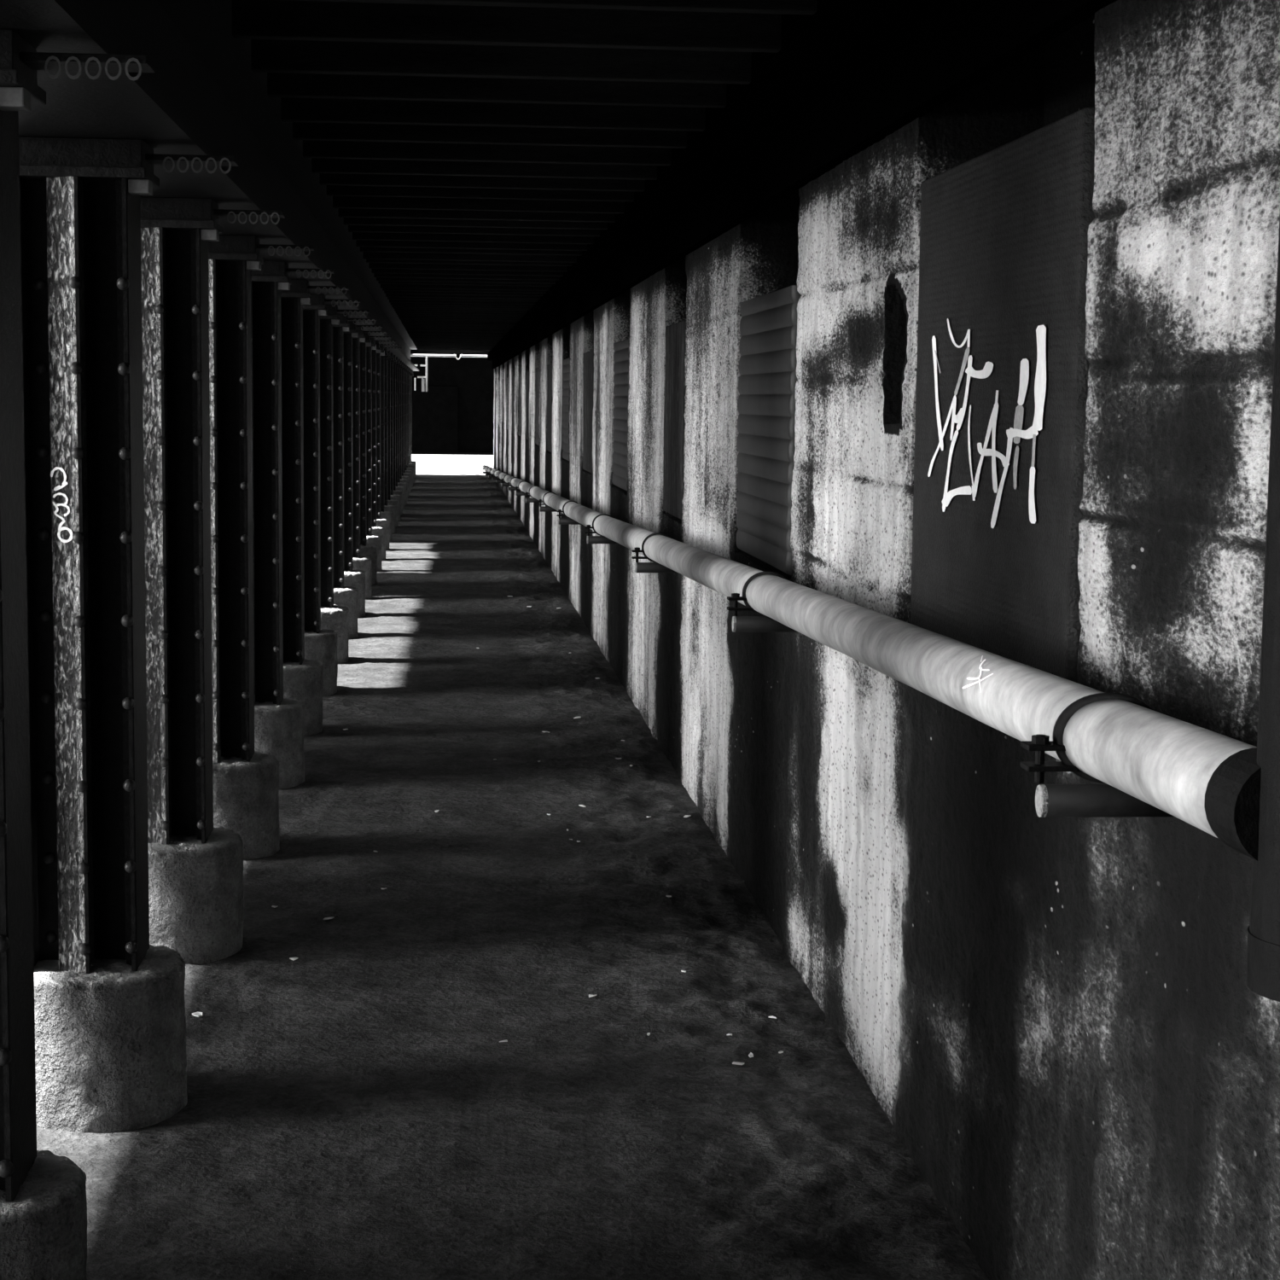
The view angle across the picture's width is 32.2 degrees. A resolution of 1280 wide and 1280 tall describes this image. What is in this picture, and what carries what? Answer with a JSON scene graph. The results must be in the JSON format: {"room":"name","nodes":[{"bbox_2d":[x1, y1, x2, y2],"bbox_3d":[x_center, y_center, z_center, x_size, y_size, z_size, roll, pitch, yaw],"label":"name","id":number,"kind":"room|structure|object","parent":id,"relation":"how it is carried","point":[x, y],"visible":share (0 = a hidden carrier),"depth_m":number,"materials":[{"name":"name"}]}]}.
{"room":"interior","nodes":[
{"label":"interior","id":0,"kind":"room"},
{"bbox_2d":[411,454,493,475],"bbox_3d":[-4.769,-4.177,54.334,28.000,0.305,16.450,0,6,-5],"label":"floor","id":1,"kind":"structure","parent":0,"point":[426,464],"depth_m":53.60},
{"bbox_2d":[410,349,494,454],"bbox_3d":[-5.560,-9.700,63.482,26.000,9.300,3.200,0,6,-5],"label":"building","id":2,"kind":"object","parent":1,"relation":"on","point":[455,415],"visible":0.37,"depth_m":62.30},
{"bbox_2d":[36,474,989,1279],"bbox_3d":[-2.063,-0.764,21.648,2.380,0.055,49.400,0,6,-5],"label":"floor","id":3,"kind":"structure","parent":0,"point":[356,1108],"depth_m":5.66,"materials":[{"name":"concrete"}]},
{"bbox_2d":[0,1150,87,1279],"bbox_3d":[-1.104,1.060,3.614,0.401,0.389,0.402,0,6,-5],"label":"concrete footing","id":4,"kind":"object","parent":3,"relation":"on","point":[43,1230],"visible":0.84,"depth_m":3.52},
{"bbox_2d":[0,29,155,1202],"bbox_3d":[-1.005,-0.023,3.498,0.480,1.808,0.251,0,6,-5],"label":"steel column","id":5,"kind":"structure","parent":4,"relation":"on","point":[20,62],"depth_m":3.48,"materials":[{"name":"metal"}]},
{"bbox_2d":[34,944,187,1133],"bbox_3d":[-1.229,0.906,5.020,0.403,0.389,0.403,0,6,-5],"label":"concrete footing","id":6,"kind":"object","parent":3,"relation":"on","point":[111,1056],"visible":0.62,"depth_m":4.85,"materials":[{"name":"concrete"}]},
{"bbox_2d":[18,136,238,973],"bbox_3d":[-1.129,-0.177,4.905,0.480,1.808,0.251,0,6,-5],"label":"steel column","id":7,"kind":"structure","parent":6,"relation":"on","point":[80,199],"depth_m":4.85,"materials":[{"name":"metal"}]},
{"bbox_2d":[148,826,244,964],"bbox_3d":[-1.351,0.753,6.426,0.402,0.389,0.405,0,6,-5],"label":"concrete footing","id":8,"kind":"object","parent":3,"relation":"on","point":[196,897],"visible":0.5,"depth_m":6.26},
{"bbox_2d":[140,197,285,844],"bbox_3d":[-1.252,-0.331,6.311,0.480,1.808,0.251,0,6,-5],"label":"steel column","id":9,"kind":"structure","parent":8,"relation":"on","point":[176,233],"depth_m":6.25,"materials":[{"name":"metal"}]},
{"bbox_2d":[212,750,279,860],"bbox_3d":[-1.475,0.599,7.833,0.400,0.388,0.400,-2,7,-22],"label":"concrete footing","id":10,"kind":"object","parent":3,"relation":"on","point":[246,794],"visible":0.47,"depth_m":7.68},
{"bbox_2d":[208,234,314,762],"bbox_3d":[-1.375,-0.484,7.717,0.480,1.808,0.251,0,6,-5],"label":"steel column","id":11,"kind":"structure","parent":10,"relation":"on","point":[231,259],"depth_m":7.68,"materials":[{"name":"metal"}]},
{"bbox_2d":[254,698,304,789],"bbox_3d":[-1.598,0.446,9.240,0.400,0.388,0.402,0,6,-5],"label":"concrete footing","id":12,"kind":"object","parent":3,"relation":"on","point":[279,730],"visible":0.41,"depth_m":9.11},
{"bbox_2d":[250,261,334,705],"bbox_3d":[-1.499,-0.638,9.123,0.480,1.808,0.251,0,6,-5],"label":"steel column","id":13,"kind":"structure","parent":12,"relation":"on","point":[267,283],"depth_m":9.09,"materials":[{"name":"metal"}]},
{"bbox_2d":[283,658,323,735],"bbox_3d":[-1.722,0.293,10.645,0.402,0.388,0.400,0,6,-10],"label":"concrete footing","id":14,"kind":"object","parent":3,"relation":"on","point":[304,683],"visible":0.43,"depth_m":10.52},
{"bbox_2d":[280,279,349,664],"bbox_3d":[-1.622,-0.791,10.530,0.480,1.808,0.251,0,6,-5],"label":"steel column","id":15,"kind":"structure","parent":14,"relation":"on","point":[293,300],"depth_m":10.50,"materials":[{"name":"metal"}]},
{"bbox_2d":[304,628,337,697],"bbox_3d":[-1.844,0.139,12.051,0.402,0.389,0.405,0,6,-6],"label":"concrete footing","id":16,"kind":"object","parent":3,"relation":"on","point":[322,647],"visible":0.38,"depth_m":11.94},
{"bbox_2d":[302,293,360,633],"bbox_3d":[-1.745,-0.945,11.936,0.480,1.808,0.251,0,6,-5],"label":"steel column","id":17,"kind":"structure","parent":16,"relation":"on","point":[311,313],"depth_m":11.90,"materials":[{"name":"metal"}]},
{"bbox_2d":[320,604,349,663],"bbox_3d":[-1.968,-0.015,13.457,0.400,0.388,0.400,1,6,7],"label":"concrete footing","id":18,"kind":"object","parent":3,"relation":"on","point":[335,619],"visible":0.34,"depth_m":13.35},
{"bbox_2d":[320,304,369,608],"bbox_3d":[-1.869,-1.099,13.342,0.480,1.808,0.251,0,6,-5],"label":"steel column","id":19,"kind":"structure","parent":18,"relation":"on","point":[332,317],"depth_m":13.31,"materials":[{"name":"metal"}]},
{"bbox_2d":[333,585,358,639],"bbox_3d":[-2.092,-0.168,14.864,0.400,0.388,0.402,6,8,42],"label":"concrete footing","id":20,"kind":"object","parent":3,"relation":"on","point":[347,596],"visible":0.28,"depth_m":14.76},
{"bbox_2d":[332,314,377,588],"bbox_3d":[-1.992,-1.252,14.748,0.480,1.808,0.251,0,6,-5],"label":"steel column","id":21,"kind":"structure","parent":20,"relation":"on","point":[338,329],"depth_m":14.71,"materials":[{"name":"metal"}]},
{"bbox_2d":[343,569,365,617],"bbox_3d":[-2.215,-0.322,16.270,0.402,0.389,0.405,-3,7,-29],"label":"concrete footing","id":22,"kind":"object","parent":3,"relation":"on","point":[356,578],"visible":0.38,"depth_m":16.17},
{"bbox_2d":[343,320,383,571],"bbox_3d":[-2.115,-1.406,16.155,0.480,1.808,0.251,0,6,-5],"label":"steel column","id":23,"kind":"structure","parent":22,"relation":"on","point":[348,504],"depth_m":16.11,"materials":[{"name":"metal"}]},
{"bbox_2d":[353,555,372,599],"bbox_3d":[-2.338,-0.476,17.677,0.400,0.388,0.400,0,6,-5],"label":"concrete footing","id":24,"kind":"object","parent":3,"relation":"on","point":[363,563],"visible":0.23,"depth_m":17.58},
{"bbox_2d":[352,327,387,558],"bbox_3d":[-2.239,-1.559,17.561,0.480,1.808,0.251,0,6,-5],"label":"steel column","id":25,"kind":"structure","parent":24,"relation":"on","point":[356,340],"depth_m":17.52,"materials":[{"name":"metal"}]},
{"bbox_2d":[360,544,377,585],"bbox_3d":[-2.460,-0.629,19.082,0.402,0.388,0.400,3,6,16],"label":"concrete footing","id":26,"kind":"object","parent":3,"relation":"on","point":[370,550],"visible":0.2,"depth_m":18.99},
{"bbox_2d":[360,332,391,546],"bbox_3d":[-2.362,-1.713,18.967,0.480,1.808,0.251,0,6,-5],"label":"steel column","id":27,"kind":"structure","parent":26,"relation":"on","point":[368,342],"depth_m":18.91,"materials":[{"name":"metal"}]},
{"bbox_2d":[366,534,382,571],"bbox_3d":[-2.584,-0.783,20.489,0.402,0.389,0.405,0,6,-10],"label":"concrete footing","id":28,"kind":"object","parent":3,"relation":"on","point":[376,539],"visible":0.2,"depth_m":20.40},
{"bbox_2d":[366,337,395,535],"bbox_3d":[-2.485,-1.867,20.374,0.480,1.808,0.251,0,6,-5],"label":"steel column","id":29,"kind":"structure","parent":28,"relation":"on","point":[369,349],"depth_m":20.33,"materials":[{"name":"metal"}]},
{"bbox_2d":[372,525,385,560],"bbox_3d":[-2.707,-0.937,21.895,0.400,0.388,0.400,4,7,25],"label":"concrete footing","id":30,"kind":"object","parent":3,"relation":"on","point":[381,530],"visible":0.24,"depth_m":21.81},
{"bbox_2d":[372,342,399,526],"bbox_3d":[-2.608,-2.020,21.780,0.480,1.808,0.251,0,6,-5],"label":"steel column","id":31,"kind":"structure","parent":30,"relation":"on","point":[378,348],"depth_m":21.71,"materials":[{"name":"metal"}]},
{"bbox_2d":[376,517,389,550],"bbox_3d":[-2.830,-1.090,23.301,0.402,0.388,0.400,3,7,22],"label":"concrete footing","id":32,"kind":"object","parent":3,"relation":"on","point":[382,521],"visible":0.27,"depth_m":23.21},
{"bbox_2d":[376,345,401,518],"bbox_3d":[-2.732,-2.174,23.186,0.480,1.808,0.251,0,6,-5],"label":"steel column","id":33,"kind":"structure","parent":32,"relation":"on","point":[382,352],"depth_m":23.12,"materials":[{"name":"metal"}]},
{"bbox_2d":[380,511,392,541],"bbox_3d":[-2.954,-1.244,24.708,0.402,0.389,0.405,-2,7,-24],"label":"concrete footing","id":34,"kind":"object","parent":3,"relation":"on","point":[388,514],"visible":0.25,"depth_m":24.62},
{"bbox_2d":[380,349,388,511],"bbox_3d":[-2.942,-2.328,24.585,0.305,1.808,0.251,0,6,-5],"label":"steel column","id":35,"kind":"structure","parent":34,"relation":"on","point":[382,474],"depth_m":24.55,"materials":[{"name":"metal"}]},
{"bbox_2d":[384,505,395,534],"bbox_3d":[-3.078,-1.397,26.115,0.400,0.388,0.400,2,6,14],"label":"concrete footing","id":36,"kind":"object","parent":3,"relation":"on","point":[389,508],"visible":0.22,"depth_m":26.04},
{"bbox_2d":[384,350,391,506],"bbox_3d":[-3.066,-2.481,25.991,0.305,1.808,0.251,0,6,-5],"label":"steel column","id":37,"kind":"structure","parent":36,"relation":"on","point":[388,352],"depth_m":25.94,"materials":[{"name":"metal"}]},
{"bbox_2d":[387,499,398,527],"bbox_3d":[-3.200,-1.551,27.520,0.402,0.388,0.400,-1,6,-16],"label":"concrete footing","id":38,"kind":"object","parent":3,"relation":"on","point":[392,502],"visible":0.23,"depth_m":27.45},
{"bbox_2d":[387,352,394,500],"bbox_3d":[-3.189,-2.635,27.397,0.305,1.808,0.251,0,6,-5],"label":"steel column","id":39,"kind":"structure","parent":38,"relation":"on","point":[391,353],"depth_m":27.35,"materials":[{"name":"metal"}]},
{"bbox_2d":[390,494,400,520],"bbox_3d":[-3.324,-1.705,28.927,0.402,0.389,0.405,6,8,40],"label":"concrete footing","id":40,"kind":"object","parent":3,"relation":"on","point":[393,497],"visible":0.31,"depth_m":28.85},
{"bbox_2d":[390,354,396,494],"bbox_3d":[-3.312,-2.788,28.803,0.305,1.808,0.251,0,6,-5],"label":"steel column","id":41,"kind":"structure","parent":40,"relation":"on","point":[394,356],"depth_m":28.73,"materials":[{"name":"metal"}]},
{"bbox_2d":[393,489,402,514],"bbox_3d":[-3.447,-1.858,30.334,0.400,0.388,0.400,-4,8,-39],"label":"concrete footing","id":42,"kind":"object","parent":3,"relation":"on","point":[397,491],"visible":0.22,"depth_m":30.27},
{"bbox_2d":[393,356,398,490],"bbox_3d":[-3.436,-2.942,30.210,0.305,1.808,0.251,0,6,-5],"label":"steel column","id":43,"kind":"structure","parent":42,"relation":"on","point":[397,363],"depth_m":30.16,"materials":[{"name":"metal"}]},
{"bbox_2d":[395,485,404,509],"bbox_3d":[-3.572,-2.011,31.739,0.400,0.388,0.402,5,7,34],"label":"concrete footing","id":44,"kind":"object","parent":3,"relation":"on","point":[400,488],"visible":0.21,"depth_m":31.68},
{"bbox_2d":[395,358,401,486],"bbox_3d":[-3.559,-3.096,31.616,0.305,1.808,0.251,0,6,-5],"label":"steel column","id":45,"kind":"structure","parent":44,"relation":"on","point":[398,360],"depth_m":31.54,"materials":[{"name":"metal"}]},
{"bbox_2d":[397,482,406,505],"bbox_3d":[-3.694,-2.166,33.145,0.402,0.389,0.405,4,7,31],"label":"concrete footing","id":46,"kind":"object","parent":3,"relation":"on","point":[400,484],"visible":0.23,"depth_m":33.08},
{"bbox_2d":[397,360,402,482],"bbox_3d":[-3.682,-3.249,33.022,0.305,1.808,0.251,0,6,-5],"label":"steel column","id":47,"kind":"structure","parent":46,"relation":"on","point":[401,367],"depth_m":32.98,"materials":[{"name":"metal"}]},
{"bbox_2d":[400,478,407,500],"bbox_3d":[-3.818,-2.319,34.552,0.400,0.388,0.400,4,7,30],"label":"concrete footing","id":48,"kind":"object","parent":3,"relation":"on","point":[403,480],"visible":0.16,"depth_m":34.49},
{"bbox_2d":[400,361,404,479],"bbox_3d":[-3.805,-3.403,34.429,0.305,1.808,0.251,0,6,-5],"label":"steel column","id":49,"kind":"structure","parent":48,"relation":"on","point":[402,362],"depth_m":34.36,"materials":[{"name":"metal"}]},
{"bbox_2d":[401,475,409,496],"bbox_3d":[-3.940,-2.472,35.957,0.402,0.388,0.400,5,8,36],"label":"concrete footing","id":50,"kind":"object","parent":3,"relation":"on","point":[404,476],"visible":0.13,"depth_m":35.89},
{"bbox_2d":[401,363,406,476],"bbox_3d":[-3.929,-3.557,35.835,0.305,1.808,0.251,0,6,-5],"label":"steel column","id":51,"kind":"structure","parent":50,"relation":"on","point":[404,363],"depth_m":35.77,"materials":[{"name":"metal"}]},
{"bbox_2d":[403,472,410,492],"bbox_3d":[-4.064,-2.627,37.364,0.402,0.389,0.405,-3,7,-27],"label":"concrete footing","id":52,"kind":"object","parent":3,"relation":"on","point":[404,474],"visible":0.14,"depth_m":37.30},
{"bbox_2d":[403,364,407,472],"bbox_3d":[-4.052,-3.710,37.241,0.305,1.808,0.251,0,6,-5],"label":"steel column","id":53,"kind":"structure","parent":52,"relation":"on","point":[405,364],"depth_m":37.20,"materials":[{"name":"metal"}]},
{"bbox_2d":[405,470,412,489],"bbox_3d":[-4.188,-2.780,38.771,0.400,0.388,0.400,7,8,43],"label":"concrete footing","id":54,"kind":"object","parent":3,"relation":"on","point":[406,471],"visible":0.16,"depth_m":38.70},
{"bbox_2d":[405,366,408,470],"bbox_3d":[-4.176,-3.864,38.647,0.305,1.808,0.251,0,6,-5],"label":"steel column","id":55,"kind":"structure","parent":54,"relation":"on","point":[407,366],"depth_m":38.55,"materials":[{"name":"metal"}]},
{"bbox_2d":[406,467,413,486],"bbox_3d":[-4.312,-2.933,40.177,0.402,0.388,0.400,2,6,10],"label":"concrete footing","id":56,"kind":"object","parent":3,"relation":"on","point":[407,468],"visible":0.12,"depth_m":40.10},
{"bbox_2d":[406,366,410,467],"bbox_3d":[-4.299,-4.017,40.054,0.305,1.808,0.251,0,6,-5],"label":"steel column","id":57,"kind":"structure","parent":56,"relation":"on","point":[409,367],"depth_m":39.98,"materials":[{"name":"metal"}]},
{"bbox_2d":[407,465,413,482],"bbox_3d":[-4.434,-3.087,41.583,0.405,0.389,0.402,4,7,26],"label":"concrete footing","id":58,"kind":"object","parent":3,"relation":"on","point":[409,466],"visible":0.14,"depth_m":41.52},
{"bbox_2d":[407,367,411,465],"bbox_3d":[-4.422,-4.171,41.460,0.305,1.808,0.251,0,6,-5],"label":"steel column","id":59,"kind":"structure","parent":58,"relation":"on","point":[410,368],"depth_m":41.45,"materials":[{"name":"metal"}]},
{"bbox_2d":[408,462,415,480],"bbox_3d":[-4.558,-3.241,42.988,0.400,0.388,0.400,5,8,35],"label":"concrete footing","id":60,"kind":"object","parent":3,"relation":"on","point":[410,463],"visible":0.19,"depth_m":42.93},
{"bbox_2d":[408,368,413,463],"bbox_3d":[-4.545,-4.325,42.866,0.305,1.808,0.251,0,6,-5],"label":"steel column","id":61,"kind":"structure","parent":60,"relation":"on","point":[410,369],"depth_m":42.81,"materials":[{"name":"metal"}]},
{"bbox_2d":[231,0,817,353],"bbox_3d":[-1.758,-3.363,21.390,2.670,0.256,49.400,0,6,-5],"label":"ceiling","id":62,"kind":"structure","parent":0,"point":[470,151],"depth_m":7.30,"materials":[{"name":"metal"}]},
{"bbox_2d":[0,0,418,371],"bbox_3d":[-2.612,-3.114,21.343,0.400,0.458,49.400,0,6,-5],"label":"girder","id":63,"kind":"object","parent":62,"relation":"attached to","point":[203,96],"visible":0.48,"depth_m":6.07,"materials":[{"name":"metal"}]},
{"bbox_2d":[410,354,487,359],"bbox_3d":[-3.946,-5.948,45.943,1.780,0.279,0.130,0,6,-5],"label":"conduit","id":64,"kind":"object","parent":62,"relation":"hanging from","point":[411,355],"visible":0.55,"depth_m":45.96,"materials":[{"name":"metal"}]},
{"bbox_2d":[413,356,427,391],"bbox_3d":[-4.604,-5.532,46.047,0.390,0.745,0.040,0,6,-5],"label":"frame","id":65,"kind":"object","parent":64,"relation":"hanging from","point":[426,364],"visible":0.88,"depth_m":46.05,"materials":[{"name":"metal"}]},
{"bbox_2d":[493,0,1279,1279],"bbox_3d":[-0.769,-2.017,21.624,0.272,2.660,49.400,0,6,-5],"label":"wall","id":66,"kind":"structure","parent":0,"point":[1058,1021],"depth_m":4.01,"materials":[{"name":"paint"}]},
{"bbox_2d":[512,375,514,432],"bbox_3d":[-1.866,-3.495,32.894,0.034,0.840,1.062,0,6,-5],"label":"panel","id":67,"kind":"object","parent":66,"relation":"attached to","point":[513,376],"visible":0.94,"depth_m":32.87,"materials":[{"name":"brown wood"}]},
{"bbox_2d":[507,487,518,490],"bbox_3d":[-1.413,-1.779,26.107,0.288,0.041,0.041,0,6,-5],"label":"rod","id":68,"kind":"object","parent":66,"relation":"attached to","point":[509,488],"visible":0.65,"depth_m":26.08,"materials":[{"name":"metal"}]},
{"bbox_3d":[-1.487,-1.856,26.104,0.156,0.121,0.108,0,6,-5],"label":"clamp","id":69,"kind":"object","parent":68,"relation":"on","visible":0},
{"bbox_2d":[510,477,523,488],"bbox_3d":[-1.340,-1.730,24.645,0.106,0.170,2.988,0,6,-5],"label":"pipe section","id":70,"kind":"object","parent":69,"relation":"attached to","point":[514,482],"visible":0.52,"depth_m":24.80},
{"bbox_2d":[514,481,528,491],"bbox_3d":[-1.228,-1.605,23.195,0.184,0.121,0.063,3,7,21],"label":"clamp","id":71,"kind":"object","parent":70,"relation":"attached to","point":[516,487],"visible":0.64,"depth_m":23.20,"materials":[{"name":"black metal"}]},
{"bbox_2d":[518,481,533,494],"bbox_3d":[-1.084,-1.478,21.726,0.105,0.169,2.988,0,6,-5],"label":"pipe section","id":72,"kind":"object","parent":71,"relation":"attached to","point":[524,486],"visible":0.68,"depth_m":21.84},
{"bbox_2d":[517,373,521,436],"bbox_3d":[-1.614,-3.182,30.022,0.033,0.840,1.062,0,6,-5],"label":"corrugated panel","id":73,"kind":"object","parent":66,"relation":"attached to","point":[520,398],"visible":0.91,"depth_m":29.98,"materials":[{"name":"black metal"}]},
{"bbox_2d":[525,370,529,440],"bbox_3d":[-1.363,-2.868,27.150,0.036,0.840,1.062,0,6,-5],"label":"panel","id":74,"kind":"object","parent":66,"relation":"attached to","point":[528,371],"visible":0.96,"depth_m":27.03,"materials":[{"name":"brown wood"}]},
{"bbox_2d":[525,498,541,502],"bbox_3d":[-0.900,-1.275,20.270,0.288,0.041,0.041,0,6,-5],"label":"rod","id":75,"kind":"object","parent":66,"relation":"attached to","point":[527,500],"visible":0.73,"depth_m":20.25,"materials":[{"name":"metal"}]},
{"bbox_2d":[529,486,548,502],"bbox_3d":[-0.828,-1.226,18.807,0.105,0.170,2.988,0,6,-5],"label":"pipe section","id":76,"kind":"object","parent":75,"relation":"on","point":[536,492],"visible":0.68,"depth_m":18.81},
{"bbox_2d":[537,491,555,506],"bbox_3d":[-0.716,-1.101,17.358,0.184,0.121,0.063,3,7,21],"label":"clamp","id":77,"kind":"object","parent":76,"relation":"attached to","point":[539,500],"visible":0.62,"depth_m":17.36,"materials":[{"name":"black metal"}]},
{"bbox_2d":[543,492,570,513],"bbox_3d":[-0.572,-0.974,15.889,0.105,0.170,2.988,0,6,-5],"label":"pipe section","id":78,"kind":"object","parent":77,"relation":"attached to","point":[552,500],"visible":0.68,"depth_m":15.85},
{"bbox_2d":[535,367,539,445],"bbox_3d":[-1.110,-2.554,24.278,0.034,0.840,1.062,0,6,-5],"label":"corrugated panel","id":79,"kind":"object","parent":66,"relation":"attached to","point":[537,411],"visible":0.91,"depth_m":24.27,"materials":[{"name":"black metal"}]},
{"bbox_2d":[546,363,552,452],"bbox_3d":[-0.859,-2.240,21.406,0.035,0.840,1.062,0,6,-5],"label":"panel","id":80,"kind":"object","parent":66,"relation":"attached to","point":[549,398],"visible":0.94,"depth_m":21.51,"materials":[{"name":"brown wood"}]},
{"bbox_2d":[562,357,570,460],"bbox_3d":[-0.607,-1.927,18.534,0.034,0.840,1.062,0,6,-5],"label":"corrugated panel","id":81,"kind":"object","parent":66,"relation":"attached to","point":[566,392],"visible":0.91,"depth_m":18.50,"materials":[{"name":"black metal"}]},
{"bbox_2d":[558,517,581,524],"bbox_3d":[-0.388,-0.771,14.432,0.288,0.041,0.041,0,6,-5],"label":"rod","id":82,"kind":"object","parent":66,"relation":"attached to","point":[561,520],"visible":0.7,"depth_m":14.41,"materials":[{"name":"metal"}]},
{"bbox_2d":[564,501,601,529],"bbox_3d":[-0.316,-0.722,12.970,0.106,0.170,2.988,0,6,-5],"label":"pipe section","id":83,"kind":"object","parent":82,"relation":"on","point":[582,514],"visible":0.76,"depth_m":12.86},
{"bbox_2d":[584,513,612,535],"bbox_3d":[-0.204,-0.597,11.521,0.184,0.121,0.063,3,7,21],"label":"clamp","id":84,"kind":"object","parent":83,"relation":"attached to","point":[588,526],"visible":0.61,"depth_m":11.53,"materials":[{"name":"black metal"}]},
{"bbox_2d":[582,349,593,473],"bbox_3d":[-0.355,-1.613,15.662,0.035,0.840,1.062,0,6,-5],"label":"panel","id":85,"kind":"object","parent":66,"relation":"attached to","point":[588,356],"visible":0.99,"depth_m":15.58,"materials":[{"name":"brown wood"}]},
{"bbox_2d":[586,535,618,543],"bbox_3d":[-0.132,-0.519,11.514,0.288,0.041,0.041,0,6,-5],"label":"rod","id":86,"kind":"object","parent":66,"relation":"attached to","point":[590,539],"visible":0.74,"depth_m":11.49,"materials":[{"name":"metal"}]},
{"bbox_2d":[593,515,655,555],"bbox_3d":[-0.060,-0.477,10.050,0.106,0.183,2.988,0,6,-5],"label":"pipe section","id":87,"kind":"object","parent":86,"relation":"on","point":[630,536],"visible":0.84,"depth_m":9.85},
{"bbox_2d":[631,532,669,562],"bbox_3d":[0.052,-0.357,8.601,0.184,0.121,0.063,3,7,21],"label":"clamp","id":88,"kind":"object","parent":87,"relation":"attached to","point":[637,549],"visible":0.7,"depth_m":8.61,"materials":[{"name":"black metal"}]},
{"bbox_2d":[611,338,629,490],"bbox_3d":[-0.100,-1.296,12.755,0.034,0.840,1.092,0,6,-5],"label":"corrugated panel","id":89,"kind":"object","parent":66,"relation":"attached to","point":[621,355],"visible":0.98,"depth_m":12.70,"materials":[{"name":"black metal"}]},
{"bbox_2d":[634,562,679,573],"bbox_3d":[0.124,-0.280,8.594,0.288,0.041,0.041,0,6,-5],"label":"rod","id":90,"kind":"object","parent":66,"relation":"attached to","point":[655,567],"visible":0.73,"depth_m":8.57,"materials":[{"name":"metal"}]},
{"bbox_2d":[643,535,762,605],"bbox_3d":[0.197,-0.237,7.130,0.106,0.183,2.988,0,6,-5],"label":"pipe section","id":91,"kind":"object","parent":90,"relation":"on","point":[724,576],"visible":0.82,"depth_m":6.80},
{"bbox_2d":[727,571,785,616],"bbox_3d":[0.309,-0.118,5.680,0.184,0.121,0.063,3,7,21],"label":"clamp","id":92,"kind":"object","parent":91,"relation":"attached to","point":[735,597],"visible":0.7,"depth_m":5.68,"materials":[{"name":"black metal"}]},
{"bbox_2d":[663,320,686,519],"bbox_3d":[0.160,-0.972,9.794,0.034,0.840,0.812,0,6,-5],"label":"panel","id":93,"kind":"object","parent":66,"relation":"attached to","point":[674,407],"visible":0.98,"depth_m":9.72,"materials":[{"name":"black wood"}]},
{"bbox_2d":[732,616,798,632],"bbox_3d":[0.380,-0.040,5.673,0.288,0.041,0.041,0,6,-5],"label":"rod","id":94,"kind":"object","parent":66,"relation":"attached to","point":[740,624],"visible":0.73,"depth_m":5.65,"materials":[{"name":"metal"}]},
{"bbox_2d":[745,574,1104,760],"bbox_3d":[0.452,0.002,4.210,0.107,0.182,2.988,0,6,-5],"label":"pipe section","id":95,"kind":"object","parent":94,"relation":"on","point":[1021,701],"visible":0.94,"depth_m":3.58,"materials":[{"name":"white paint"}]},
{"bbox_2d":[1020,692,1153,783],"bbox_3d":[0.565,0.121,2.760,0.184,0.121,0.063,3,7,21],"label":"clamp","id":96,"kind":"object","parent":95,"relation":"attached to","point":[1039,743],"visible":0.64,"depth_m":2.77,"materials":[{"name":"black metal"}]},
{"bbox_2d":[735,285,801,575],"bbox_3d":[0.401,-0.671,7.041,0.034,0.840,1.172,0,6,-5],"label":"louvered vent","id":97,"kind":"object","parent":66,"relation":"attached to","point":[767,381],"visible":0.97,"depth_m":6.94,"materials":[{"name":"black metal"}]},
{"bbox_2d":[487,0,1117,368],"bbox_3d":[-0.945,-3.135,21.436,0.139,0.399,49.300,0,6,-5],"label":"beam","id":98,"kind":"structure","parent":66,"relation":"attached to","point":[846,76],"depth_m":5.68,"materials":[{"name":"metal"}]},
{"bbox_2d":[910,107,1095,682],"bbox_3d":[0.655,-0.420,4.141,0.035,0.970,1.215,0,6,-5],"label":"panel","id":99,"kind":"object","parent":66,"relation":"attached to","point":[1003,364],"visible":0.92,"depth_m":3.97,"materials":[{"name":"black metal"}]},
{"bbox_2d":[1035,784,1174,817],"bbox_3d":[0.637,0.199,2.753,0.288,0.041,0.041,0,6,-5],"label":"rod","id":100,"kind":"object","parent":66,"relation":"attached to","point":[1051,800],"visible":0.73,"depth_m":2.73,"materials":[{"name":"metal"}]},
{"bbox_2d":[1063,698,1256,837],"bbox_3d":[0.604,0.143,2.490,0.104,0.119,0.572,0,6,-5],"label":"pipe section","id":101,"kind":"object","parent":100,"relation":"on","point":[1166,763],"visible":0.8,"depth_m":2.47,"materials":[{"name":"metal"}]},
{"bbox_2d":[1204,215,1279,1001],"bbox_3d":[0.672,-0.317,2.119,0.177,1.330,0.164,0,6,-5],"label":"downpipe","id":102,"kind":"object","parent":66,"relation":"attached to","point":[1242,805],"visible":1,"depth_m":2.15,"materials":[{"name":"black metal"}]},
{"bbox_2d":[1204,747,1261,861],"bbox_3d":[0.629,0.166,2.206,0.108,0.111,0.088,0,6,-5],"label":"socket","id":103,"kind":"object","parent":102,"relation":"attached to","point":[1232,805],"depth_m":2.18,"materials":[{"name":"black metal"}]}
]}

